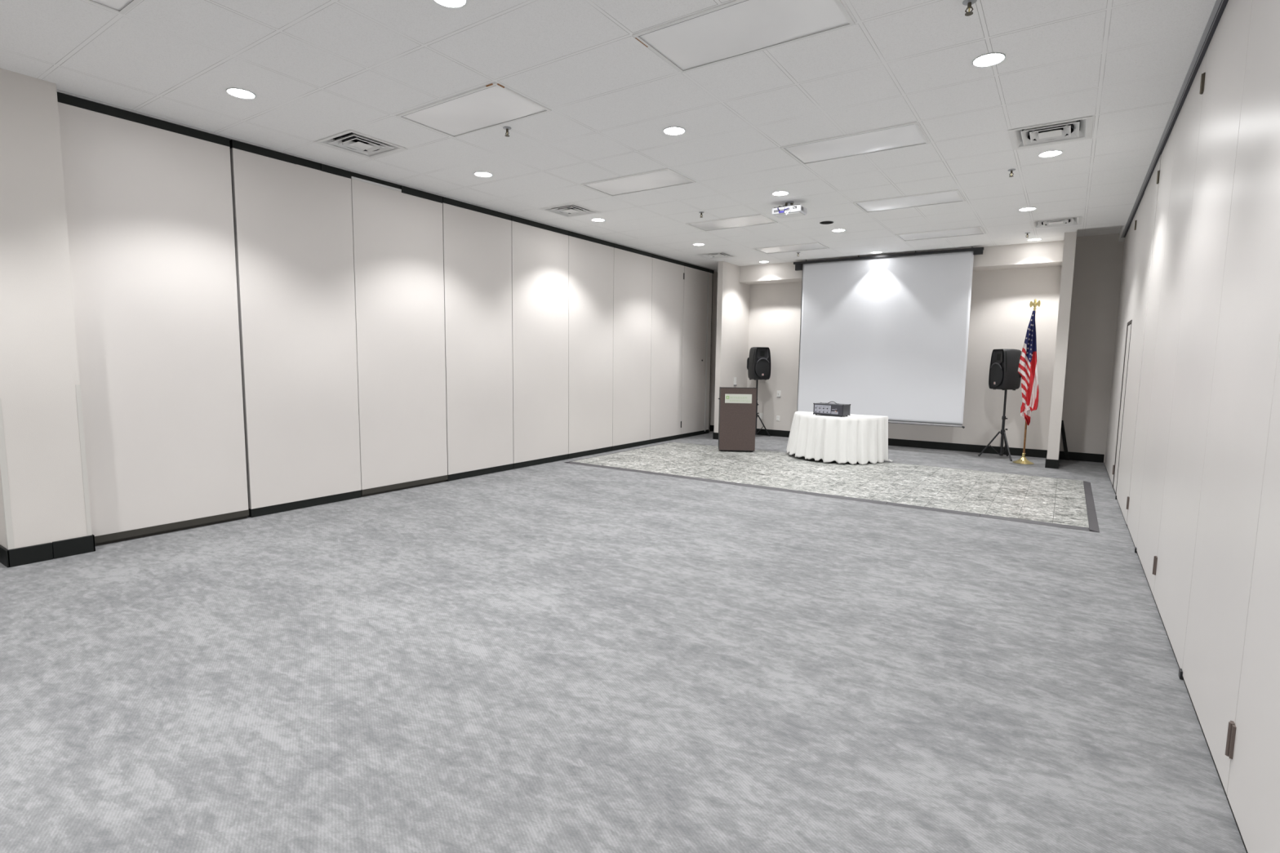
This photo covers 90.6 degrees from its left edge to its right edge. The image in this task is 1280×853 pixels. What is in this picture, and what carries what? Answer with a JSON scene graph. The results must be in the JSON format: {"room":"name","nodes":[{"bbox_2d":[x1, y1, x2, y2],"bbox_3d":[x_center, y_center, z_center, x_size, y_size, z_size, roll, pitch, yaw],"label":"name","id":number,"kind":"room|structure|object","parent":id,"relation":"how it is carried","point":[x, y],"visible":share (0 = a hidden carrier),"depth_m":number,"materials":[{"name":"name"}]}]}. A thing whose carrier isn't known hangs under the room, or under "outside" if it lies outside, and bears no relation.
{"room":"event hall","nodes":[
{"label":"event hall","id":0,"kind":"room"},
{"bbox_2d":[0,67,92,549],"bbox_3d":[-4.677,-0.775,4.830,0.338,3.603,0.490,5,7,34],"label":"wall","id":1,"kind":"structure","parent":0,"point":[44,491],"depth_m":4.75,"materials":[{"name":"paint"}]},
{"bbox_2d":[0,534,95,568],"bbox_3d":[-4.693,0.951,5.001,0.355,0.134,0.516,5,7,34],"label":"baseboard","id":2,"kind":"structure","parent":1,"relation":"attached to","point":[79,545],"depth_m":4.87,"materials":[{"name":"black plastic"}]},
{"bbox_2d":[0,0,1216,271],"bbox_3d":[-0.034,-2.621,5.100,7.728,0.130,17.190,5,7,34],"label":"ceiling","id":3,"kind":"structure","parent":0,"point":[315,70],"depth_m":4.83,"materials":[{"name":"tile"}]},
{"bbox_2d":[84,0,141,14],"bbox_3d":[-2.752,-2.385,3.184,1.180,0.014,0.610,5,7,34],"label":"recessed light","id":4,"kind":"object","parent":3,"relation":"in","point":[122,6],"visible":1,"depth_m":3.66,"materials":[{"name":"white plastic"}]},
{"bbox_2d":[226,87,255,98],"bbox_3d":[-3.075,-2.568,4.881,0.194,0.006,0.194,5,7,34],"label":"recessed light","id":5,"kind":"object","parent":3,"relation":"in","point":[237,92],"visible":1,"depth_m":4.88,"materials":[{"name":"white plastic"}]},
{"bbox_2d":[313,129,408,159],"bbox_3d":[-2.661,-2.728,6.044,0.604,0.096,0.604,5,7,34],"label":"ceiling vent","id":6,"kind":"object","parent":3,"relation":"in","point":[350,141],"visible":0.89,"depth_m":6.06,"materials":[{"name":"white metal"}]},
{"bbox_2d":[56,88,715,270],"bbox_3d":[-1.466,-3.005,9.379,0.114,0.019,10.966,5,7,34],"label":"trim","id":7,"kind":"structure","parent":3,"relation":"attached to","point":[58,90],"depth_m":6.47,"materials":[{"name":"black metal"}]},
{"bbox_2d":[433,0,466,8],"bbox_3d":[-1.072,-2.406,3.554,0.194,0.006,0.194,5,7,34],"label":"recessed light","id":8,"kind":"object","parent":3,"relation":"in","point":[448,3],"visible":1,"depth_m":3.60,"materials":[{"name":"white"}]},
{"bbox_2d":[395,82,551,137],"bbox_3d":[-1.377,-2.577,5.213,1.181,0.014,0.611,5,7,34],"label":"recessed light","id":9,"kind":"object","parent":3,"relation":"in","point":[493,104],"visible":1,"depth_m":5.16,"materials":[{"name":"white plastic"}]},
{"bbox_2d":[474,171,492,177],"bbox_3d":[-1.718,-2.763,6.936,0.194,0.006,0.194,5,7,34],"label":"recessed light","id":10,"kind":"object","parent":3,"relation":"in","point":[482,174],"visible":1,"depth_m":6.93,"materials":[{"name":"white"}]},
{"bbox_2d":[502,126,511,136],"bbox_3d":[-1.163,-2.582,5.547,0.072,0.068,0.071,5,7,34],"label":"sprinkler","id":11,"kind":"object","parent":3,"relation":"attached to","point":[507,128],"visible":1,"depth_m":5.54,"materials":[{"name":"grey metal"}]},
{"bbox_2d":[539,203,601,217],"bbox_3d":[-0.941,-2.968,8.583,0.604,0.096,0.604,5,7,34],"label":"ceiling vent","id":12,"kind":"object","parent":3,"relation":"in","point":[572,210],"visible":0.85,"depth_m":8.61,"materials":[{"name":"white metal"}]},
{"bbox_2d":[591,217,604,222],"bbox_3d":[-0.604,-2.973,9.113,0.194,0.006,0.194,5,7,34],"label":"recessed light","id":13,"kind":"object","parent":3,"relation":"in","point":[598,220],"visible":1,"depth_m":9.10,"materials":[{"name":"white plastic"}]},
{"bbox_2d":[580,168,696,196],"bbox_3d":[-0.025,-2.765,7.210,1.180,0.016,0.610,5,7,34],"label":"recessed light","id":14,"kind":"object","parent":3,"relation":"in","point":[665,177],"visible":1,"depth_m":7.17,"materials":[{"name":"white plastic"}]},
{"bbox_2d":[662,126,684,135],"bbox_3d":[0.300,-2.596,5.559,0.194,0.006,0.194,5,7,34],"label":"recessed light","id":15,"kind":"object","parent":3,"relation":"in","point":[673,131],"visible":1,"depth_m":5.55,"materials":[{"name":"white"}]},
{"bbox_2d":[693,243,704,245],"bbox_3d":[1.013,-3.138,10.909,0.194,0.006,0.194,5,7,34],"label":"recessed light","id":16,"kind":"object","parent":3,"relation":"in","point":[695,244],"visible":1,"depth_m":10.90,"materials":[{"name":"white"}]},
{"bbox_2d":[695,252,737,258],"bbox_3d":[1.450,-3.293,12.033,0.604,0.096,0.604,5,7,34],"label":"ceiling vent","id":17,"kind":"object","parent":3,"relation":"in","point":[716,255],"visible":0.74,"depth_m":12.06,"materials":[{"name":"white metal"}]},
{"bbox_2d":[685,213,777,231],"bbox_3d":[1.329,-2.951,9.209,1.180,0.023,0.610,5,7,34],"label":"recessed light","id":18,"kind":"object","parent":3,"relation":"in","point":[759,219],"visible":1,"depth_m":9.16,"materials":[{"name":"white plastic"}]},
{"bbox_2d":[632,0,855,73],"bbox_3d":[0.617,-2.412,3.853,1.194,0.015,0.610,5,7,34],"label":"recessed light","id":19,"kind":"object","parent":3,"relation":"in","point":[735,28],"visible":1,"depth_m":3.84,"materials":[{"name":"white plastic"}]},
{"bbox_2d":[772,191,788,195],"bbox_3d":[1.677,-2.785,7.561,0.194,0.006,0.194,5,7,34],"label":"recessed light","id":20,"kind":"object","parent":3,"relation":"in","point":[777,193],"visible":1,"depth_m":7.55,"materials":[{"name":"white"}]},
{"bbox_2d":[771,200,807,218],"bbox_3d":[1.881,-2.733,7.978,0.382,0.189,0.289,5,7,34],"label":"ceiling projector","id":21,"kind":"object","parent":3,"relation":"hanging from","point":[788,211],"visible":1,"depth_m":7.92,"materials":[{"name":"white plastic"}]},
{"bbox_2d":[752,242,829,253],"bbox_3d":[2.659,-3.140,11.174,1.180,0.016,0.610,5,7,34],"label":"recessed light","id":22,"kind":"object","parent":3,"relation":"in","point":[813,246],"visible":1,"depth_m":11.13,"materials":[{"name":"white plastic"}]},
{"bbox_2d":[819,221,833,224],"bbox_3d":[2.684,-2.994,9.098,0.196,0.130,0.196,5,7,34],"label":"recessed light","id":23,"kind":"object","parent":3,"relation":"in","point":[822,222],"visible":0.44,"depth_m":9.17,"materials":[{"name":"black metal"}]},
{"bbox_2d":[831,228,845,231],"bbox_3d":[3.016,-2.979,9.612,0.194,0.006,0.194,5,7,34],"label":"recessed light","id":24,"kind":"object","parent":3,"relation":"in","point":[837,229],"visible":1,"depth_m":9.62,"materials":[{"name":"white"}]},
{"bbox_2d":[780,121,929,164],"bbox_3d":[1.981,-2.592,5.867,1.193,0.035,0.610,5,7,34],"label":"recessed light","id":25,"kind":"object","parent":3,"relation":"in","point":[910,134],"visible":1,"depth_m":5.79,"materials":[{"name":"white plastic"}]},
{"bbox_2d":[793,246,984,428],"bbox_3d":[4.412,-1.618,11.778,3.330,3.123,0.070,5,7,34],"label":"projection screen","id":26,"kind":"object","parent":3,"relation":"hanging from","point":[882,335],"visible":0.94,"depth_m":11.66,"materials":[{"name":"white fabric"}]},
{"bbox_2d":[853,189,965,213],"bbox_3d":[3.344,-2.789,7.879,1.193,0.022,0.610,5,7,34],"label":"recessed light","id":27,"kind":"object","parent":3,"relation":"in","point":[954,195],"visible":1,"depth_m":7.83,"materials":[{"name":"white plastic"}]},
{"bbox_2d":[894,226,986,241],"bbox_3d":[4.644,-2.975,9.797,1.193,0.012,0.610,5,7,34],"label":"recessed light","id":28,"kind":"object","parent":3,"relation":"in","point":[979,229],"visible":1,"depth_m":9.76,"materials":[{"name":"white plastic"}]},
{"bbox_2d":[962,0,977,16],"bbox_3d":[1.837,-2.337,3.530,0.072,0.068,0.071,5,7,34],"label":"sprinkler","id":29,"kind":"object","parent":3,"relation":"attached to","point":[967,2],"visible":1,"depth_m":3.52,"materials":[{"name":"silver metal"}]},
{"bbox_2d":[972,52,1005,66],"bbox_3d":[2.311,-2.430,4.195,0.194,0.006,0.194,5,7,34],"label":"recessed light","id":30,"kind":"object","parent":3,"relation":"in","point":[990,59],"visible":1,"depth_m":4.19,"materials":[{"name":"white"}]},
{"bbox_2d":[1007,168,1015,177],"bbox_3d":[3.844,-2.623,6.551,0.072,0.068,0.071,5,7,34],"label":"sprinkler","id":31,"kind":"object","parent":3,"relation":"attached to","point":[1009,170],"visible":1,"depth_m":6.54,"materials":[{"name":"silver metal"}]},
{"bbox_2d":[1018,207,1035,211],"bbox_3d":[5.000,-2.806,8.171,0.194,0.006,0.194,5,7,34],"label":"recessed light","id":32,"kind":"object","parent":3,"relation":"in","point":[1024,209],"visible":1,"depth_m":8.17,"materials":[{"name":"white"}]},
{"bbox_2d":[1027,238,1041,240],"bbox_3d":[6.310,-2.991,10.127,0.194,0.006,0.194,5,7,34],"label":"recessed light","id":33,"kind":"object","parent":3,"relation":"in","point":[1030,239],"visible":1,"depth_m":10.12,"materials":[{"name":"white"}]},
{"bbox_2d":[1007,115,1093,150],"bbox_3d":[3.581,-2.596,5.521,0.604,0.096,0.604,5,7,34],"label":"ceiling vent","id":34,"kind":"object","parent":3,"relation":"in","point":[1081,128],"visible":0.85,"depth_m":5.55,"materials":[{"name":"white metal"}]},
{"bbox_2d":[1038,150,1062,157],"bbox_3d":[3.909,-2.599,6.032,0.194,0.006,0.194,5,7,34],"label":"recessed light","id":35,"kind":"object","parent":3,"relation":"in","point":[1051,153],"visible":1,"depth_m":6.03,"materials":[{"name":"white"}]},
{"bbox_2d":[1029,216,1082,229],"bbox_3d":[5.871,-2.919,8.935,0.604,0.096,0.604,5,7,34],"label":"ceiling vent","id":36,"kind":"object","parent":3,"relation":"in","point":[1068,221],"visible":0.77,"depth_m":8.97,"materials":[{"name":"white metal"}]},
{"bbox_2d":[1120,0,1223,237],"bbox_3d":[2.832,-2.294,2.954,0.030,0.010,16.800,5,7,34],"label":"trim","id":37,"kind":"structure","parent":3,"relation":"attached to","point":[1217,3],"depth_m":4.64,"materials":[{"name":"grey metal"}]},
{"bbox_2d":[0,431,1246,852],"bbox_3d":[0.050,1.067,5.512,8.268,0.117,17.390,5,7,34],"label":"floor","id":38,"kind":"structure","parent":0,"point":[559,656],"depth_m":3.22,"materials":[{"name":"carpet"}]},
{"bbox_2d":[57,92,248,546],"bbox_3d":[-4.224,-0.834,5.524,0.094,3.584,1.318,5,7,34],"label":"partition panel","id":39,"kind":"object","parent":38,"relation":"on","point":[148,201],"visible":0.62,"depth_m":5.47,"materials":[{"name":"plastic"}]},
{"bbox_2d":[229,139,361,517],"bbox_3d":[-3.516,-0.934,6.572,0.092,3.585,1.177,5,7,34],"label":"partition panel","id":40,"kind":"object","parent":38,"relation":"on","point":[293,219],"visible":0.91,"depth_m":6.48,"materials":[{"name":"plastic"}]},
{"bbox_2d":[351,172,448,497],"bbox_3d":[-2.845,-1.028,7.561,0.094,3.587,1.207,5,7,34],"label":"partition panel","id":41,"kind":"object","parent":38,"relation":"on","point":[397,230],"visible":0.87,"depth_m":7.48,"materials":[{"name":"fabric"}]},
{"bbox_2d":[442,196,513,480],"bbox_3d":[-2.177,-1.120,8.549,0.092,3.584,1.171,5,7,34],"label":"partition panel","id":42,"kind":"object","parent":38,"relation":"on","point":[477,240],"visible":0.86,"depth_m":8.48,"materials":[{"name":"fabric"}]},
{"bbox_2d":[511,215,568,469],"bbox_3d":[-1.507,-1.214,9.539,0.092,3.584,1.214,5,7,34],"label":"partition panel","id":43,"kind":"object","parent":38,"relation":"on","point":[540,251],"visible":0.81,"depth_m":9.48,"materials":[{"name":"fabric"}]},
{"bbox_2d":[568,231,613,458],"bbox_3d":[-0.833,-1.308,10.533,0.092,3.584,1.183,5,7,34],"label":"partition panel","id":44,"kind":"object","parent":38,"relation":"on","point":[590,260],"visible":0.83,"depth_m":10.46,"materials":[{"name":"fabric"}]},
{"bbox_2d":[612,243,652,450],"bbox_3d":[-0.163,-1.401,11.523,0.092,3.584,1.204,5,7,34],"label":"partition panel","id":45,"kind":"object","parent":38,"relation":"on","point":[633,268],"visible":0.82,"depth_m":11.46,"materials":[{"name":"plastic"}]},
{"bbox_2d":[649,253,684,444],"bbox_3d":[0.511,-1.495,12.514,0.096,3.584,1.187,5,7,34],"label":"partition panel","id":46,"kind":"object","parent":38,"relation":"on","point":[668,273],"visible":0.85,"depth_m":12.46,"materials":[{"name":"plastic"}]},
{"bbox_2d":[680,262,708,438],"bbox_3d":[1.131,-1.581,13.424,0.102,3.584,1.010,5,7,34],"label":"partition panel","id":47,"kind":"object","parent":38,"relation":"on","point":[695,278],"visible":0.86,"depth_m":13.38,"materials":[{"name":"plastic"}]},
{"bbox_2d":[718,386,757,452],"bbox_3d":[1.730,-0.138,11.311,0.692,1.134,0.460,1,6,4],"label":"lectern","id":48,"kind":"object","parent":38,"relation":"on","point":[737,406],"visible":1,"depth_m":11.09,"materials":[{"name":"laminate"}]},
{"bbox_2d":[755,379,769,435],"bbox_3d":[2.425,-0.398,13.577,0.579,1.232,0.620,5,7,34],"label":"speaker stand","id":49,"kind":"object","parent":38,"relation":"on","point":[757,381],"visible":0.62,"depth_m":13.55,"materials":[{"name":"black metal"}]},
{"bbox_2d":[746,346,770,380],"bbox_3d":[2.511,-1.337,13.450,0.432,0.690,0.395,-2,6,-23],"label":"loudspeaker","id":50,"kind":"object","parent":49,"relation":"on","point":[758,361],"visible":1,"depth_m":13.30,"materials":[{"name":"black plastic"}]},
{"bbox_2d":[755,359,769,377],"bbox_3d":[2.579,-1.220,13.297,0.356,0.392,0.024,-2,6,-23],"label":"grille","id":51,"kind":"object","parent":50,"relation":"attached to","point":[762,366],"depth_m":13.29,"materials":[{"name":"black metal"}]},
{"bbox_2d":[977,389,1012,461],"bbox_3d":[6.170,-0.054,10.909,0.540,1.187,0.659,5,7,34],"label":"speaker stand","id":52,"kind":"object","parent":38,"relation":"on","point":[1003,437],"visible":0.98,"depth_m":10.84,"materials":[{"name":"black metal"}]},
{"bbox_2d":[988,348,1021,390],"bbox_3d":[6.222,-0.967,10.753,0.395,0.690,0.432,1,6,-2],"label":"loudspeaker","id":53,"kind":"object","parent":52,"relation":"on","point":[1004,375],"visible":0.96,"depth_m":10.59,"materials":[{"name":"black plastic"}]},
{"bbox_2d":[990,364,1002,386],"bbox_3d":[6.042,-0.869,10.757,0.024,0.392,0.356,1,6,-2],"label":"grille","id":54,"kind":"object","parent":53,"relation":"attached to","point":[996,370],"depth_m":10.72,"materials":[{"name":"black metal"}]},
{"bbox_2d":[1013,298,1040,464],"bbox_3d":[6.312,-0.721,10.267,0.304,2.655,0.304,5,7,34],"label":"flagpole","id":55,"kind":"object","parent":38,"relation":"on","point":[1023,460],"visible":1,"depth_m":10.33,"materials":[{"name":"gold metal"}]},
{"bbox_2d":[1017,310,1039,425],"bbox_3d":[6.258,-0.933,10.176,0.318,1.837,0.125,5,7,34],"label":"flag","id":56,"kind":"object","parent":55,"relation":"hanging from","point":[1028,366],"visible":1,"depth_m":10.18,"materials":[{"name":"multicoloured fabric"}]},
{"bbox_2d":[1061,420,1069,460],"bbox_3d":[7.246,0.232,10.807,0.027,0.672,0.183,-5,8,-44],"label":"strip","id":57,"kind":"object","parent":38,"relation":"on","point":[1063,432],"visible":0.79,"depth_m":10.80,"materials":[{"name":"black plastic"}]},
{"bbox_2d":[1104,225,1130,474],"bbox_3d":[7.253,-1.113,9.562,0.085,3.597,1.164,5,7,34],"label":"partition panel","id":58,"kind":"object","parent":38,"relation":"on","point":[1127,236],"visible":0.47,"depth_m":9.54,"materials":[{"name":"laminate"}]},
{"bbox_2d":[1108,208,1137,485],"bbox_3d":[6.613,-1.024,8.617,0.085,3.597,1.114,5,7,34],"label":"partition panel","id":59,"kind":"object","parent":38,"relation":"on","point":[1132,233],"visible":0.47,"depth_m":8.62,"materials":[{"name":"laminate"}]},
{"bbox_2d":[1111,193,1144,495],"bbox_3d":[6.054,-0.947,7.807,0.102,3.597,0.900,5,7,34],"label":"partition panel","id":60,"kind":"object","parent":38,"relation":"on","point":[1137,223],"visible":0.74,"depth_m":7.86,"materials":[{"name":"laminate"}]},
{"bbox_2d":[1115,152,1161,526],"bbox_3d":[5.365,-0.851,6.790,0.095,3.598,1.594,5,7,34],"label":"partition panel","id":61,"kind":"object","parent":38,"relation":"on","point":[1150,197],"visible":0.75,"depth_m":6.68,"materials":[{"name":"fabric"}]},
{"bbox_2d":[1125,115,1177,546],"bbox_3d":[4.626,-0.748,5.698,0.102,3.597,1.090,5,7,34],"label":"partition panel","id":62,"kind":"object","parent":38,"relation":"on","point":[1164,175],"visible":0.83,"depth_m":5.65,"materials":[{"name":"fabric"}]},
{"bbox_2d":[1134,46,1208,598],"bbox_3d":[3.956,-0.653,4.703,0.095,3.598,1.344,5,7,34],"label":"partition panel","id":63,"kind":"object","parent":38,"relation":"on","point":[1188,118],"visible":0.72,"depth_m":4.62,"materials":[{"name":"fabric"}]},
{"bbox_2d":[1152,0,1252,669],"bbox_3d":[3.212,-0.551,3.610,0.102,3.597,1.350,5,7,34],"label":"partition panel","id":64,"kind":"object","parent":38,"relation":"on","point":[1222,82],"visible":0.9,"depth_m":3.51,"materials":[{"name":"fabric"}]},
{"bbox_2d":[1178,0,1279,800],"bbox_3d":[2.528,-0.454,2.594,0.095,3.598,1.134,5,7,34],"label":"partition panel","id":65,"kind":"object","parent":38,"relation":"on","point":[1248,336],"visible":0.82,"depth_m":2.60,"materials":[{"name":"laminate"}]},
{"bbox_2d":[1225,338,1279,852],"bbox_3d":[1.881,-0.365,1.645,0.102,3.597,1.210,5,7,34],"label":"partition panel","id":66,"kind":"object","parent":38,"relation":"on","point":[1252,748],"visible":1,"depth_m":2.08,"materials":[{"name":"laminate"}]},
{"bbox_2d":[708,274,713,431],"bbox_3d":[-3.209,-1.121,7.392,0.120,3.803,17.190,5,7,34],"label":"wall","id":67,"kind":"structure","parent":0,"point":[713,274],"depth_m":14.44,"materials":[{"name":"paint"}]},
{"bbox_2d":[704,268,714,433],"bbox_3d":[1.485,-1.632,13.961,0.106,3.583,0.260,5,7,34],"label":"door frame","id":68,"kind":"structure","parent":67,"relation":"attached to","point":[709,301],"depth_m":13.91,"materials":[{"name":"metal"}]},
{"bbox_2d":[713,261,750,432],"bbox_3d":[1.968,-1.580,13.452,0.115,3.603,1.325,5,7,34],"label":"wall","id":69,"kind":"structure","parent":0,"point":[733,295],"depth_m":13.17,"materials":[{"name":"paint"}]},
{"bbox_2d":[712,432,718,439],"bbox_3d":[1.939,0.144,13.618,0.140,0.138,1.324,5,7,34],"label":"baseboard","id":70,"kind":"structure","parent":69,"relation":"attached to","point":[715,435],"depth_m":13.08,"materials":[{"name":"black plastic"}]},
{"bbox_2d":[733,377,737,386],"bbox_3d":[2.034,-0.959,13.505,0.020,0.182,0.120,5,7,34],"label":"wall plate","id":71,"kind":"object","parent":69,"relation":"attached to","point":[735,378],"visible":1,"depth_m":13.50,"materials":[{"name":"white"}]},
{"bbox_2d":[739,240,1063,284],"bbox_3d":[4.613,-3.041,11.992,5.695,0.331,0.550,5,7,34],"label":"wall","id":72,"kind":"structure","parent":0,"point":[1044,254],"depth_m":10.77,"materials":[{"name":"white paint"}]},
{"bbox_2d":[710,233,1124,462],"bbox_3d":[4.783,-1.539,12.425,7.728,3.803,0.120,5,7,34],"label":"wall","id":73,"kind":"structure","parent":0,"point":[1001,312],"depth_m":11.12,"materials":[{"name":"paint"}]},
{"bbox_2d":[710,425,714,431],"bbox_3d":[1.942,0.062,14.419,0.780,0.138,0.014,5,7,34],"label":"baseboard","id":74,"kind":"structure","parent":73,"relation":"attached to","point":[712,427],"depth_m":14.59,"materials":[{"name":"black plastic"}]},
{"bbox_2d":[777,391,780,397],"bbox_3d":[2.986,-0.700,13.637,0.085,0.140,0.020,5,7,34],"label":"wall plate","id":75,"kind":"object","parent":73,"relation":"attached to","point":[778,392],"visible":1,"depth_m":13.63,"materials":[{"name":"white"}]},
{"bbox_2d":[756,428,1047,457],"bbox_3d":[4.721,0.289,12.558,5.695,0.138,0.014,5,7,34],"label":"baseboard","id":76,"kind":"structure","parent":73,"relation":"attached to","point":[891,442],"depth_m":11.84,"materials":[{"name":"black plastic"}]},
{"bbox_2d":[1059,451,1104,462],"bbox_3d":[7.468,0.512,10.719,0.624,0.138,0.014,5,7,34],"label":"baseboard","id":77,"kind":"structure","parent":73,"relation":"attached to","point":[1091,457],"depth_m":10.69,"materials":[{"name":"black plastic"}]},
{"bbox_2d":[1046,231,1076,459],"bbox_3d":[6.819,-1.188,10.243,0.153,3.603,1.260,5,7,34],"label":"wall","id":78,"kind":"structure","parent":0,"point":[1070,237],"depth_m":9.71,"materials":[{"name":"paint"}]},
{"bbox_2d":[1044,451,1060,468],"bbox_3d":[6.789,0.536,10.409,0.178,0.138,1.260,5,7,34],"label":"baseboard","id":79,"kind":"structure","parent":78,"relation":"attached to","point":[1051,464],"depth_m":9.89,"materials":[{"name":"black plastic"}]},
{"bbox_3d":[3.167,0.179,10.399,1.504,0.725,0.840,5,7,34],"label":"table","id":80,"kind":"object","parent":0,"visible":0,"materials":[{"name":"white fabric"}]},
{"bbox_2d":[786,411,892,464],"bbox_3d":[3.160,0.174,10.402,1.761,0.724,1.017,5,7,34],"label":"tablecloth","id":81,"kind":"object","parent":80,"relation":"on","point":[862,439],"visible":0.93,"depth_m":10.00,"materials":[{"name":"white fabric"}]},
{"bbox_2d":[813,401,850,417],"bbox_3d":[3.099,-0.292,10.243,0.518,0.232,0.287,6,8,42],"label":"mixer","id":82,"kind":"object","parent":81,"relation":"on","point":[821,408],"visible":1,"depth_m":10.13,"materials":[{"name":"grey metal"}]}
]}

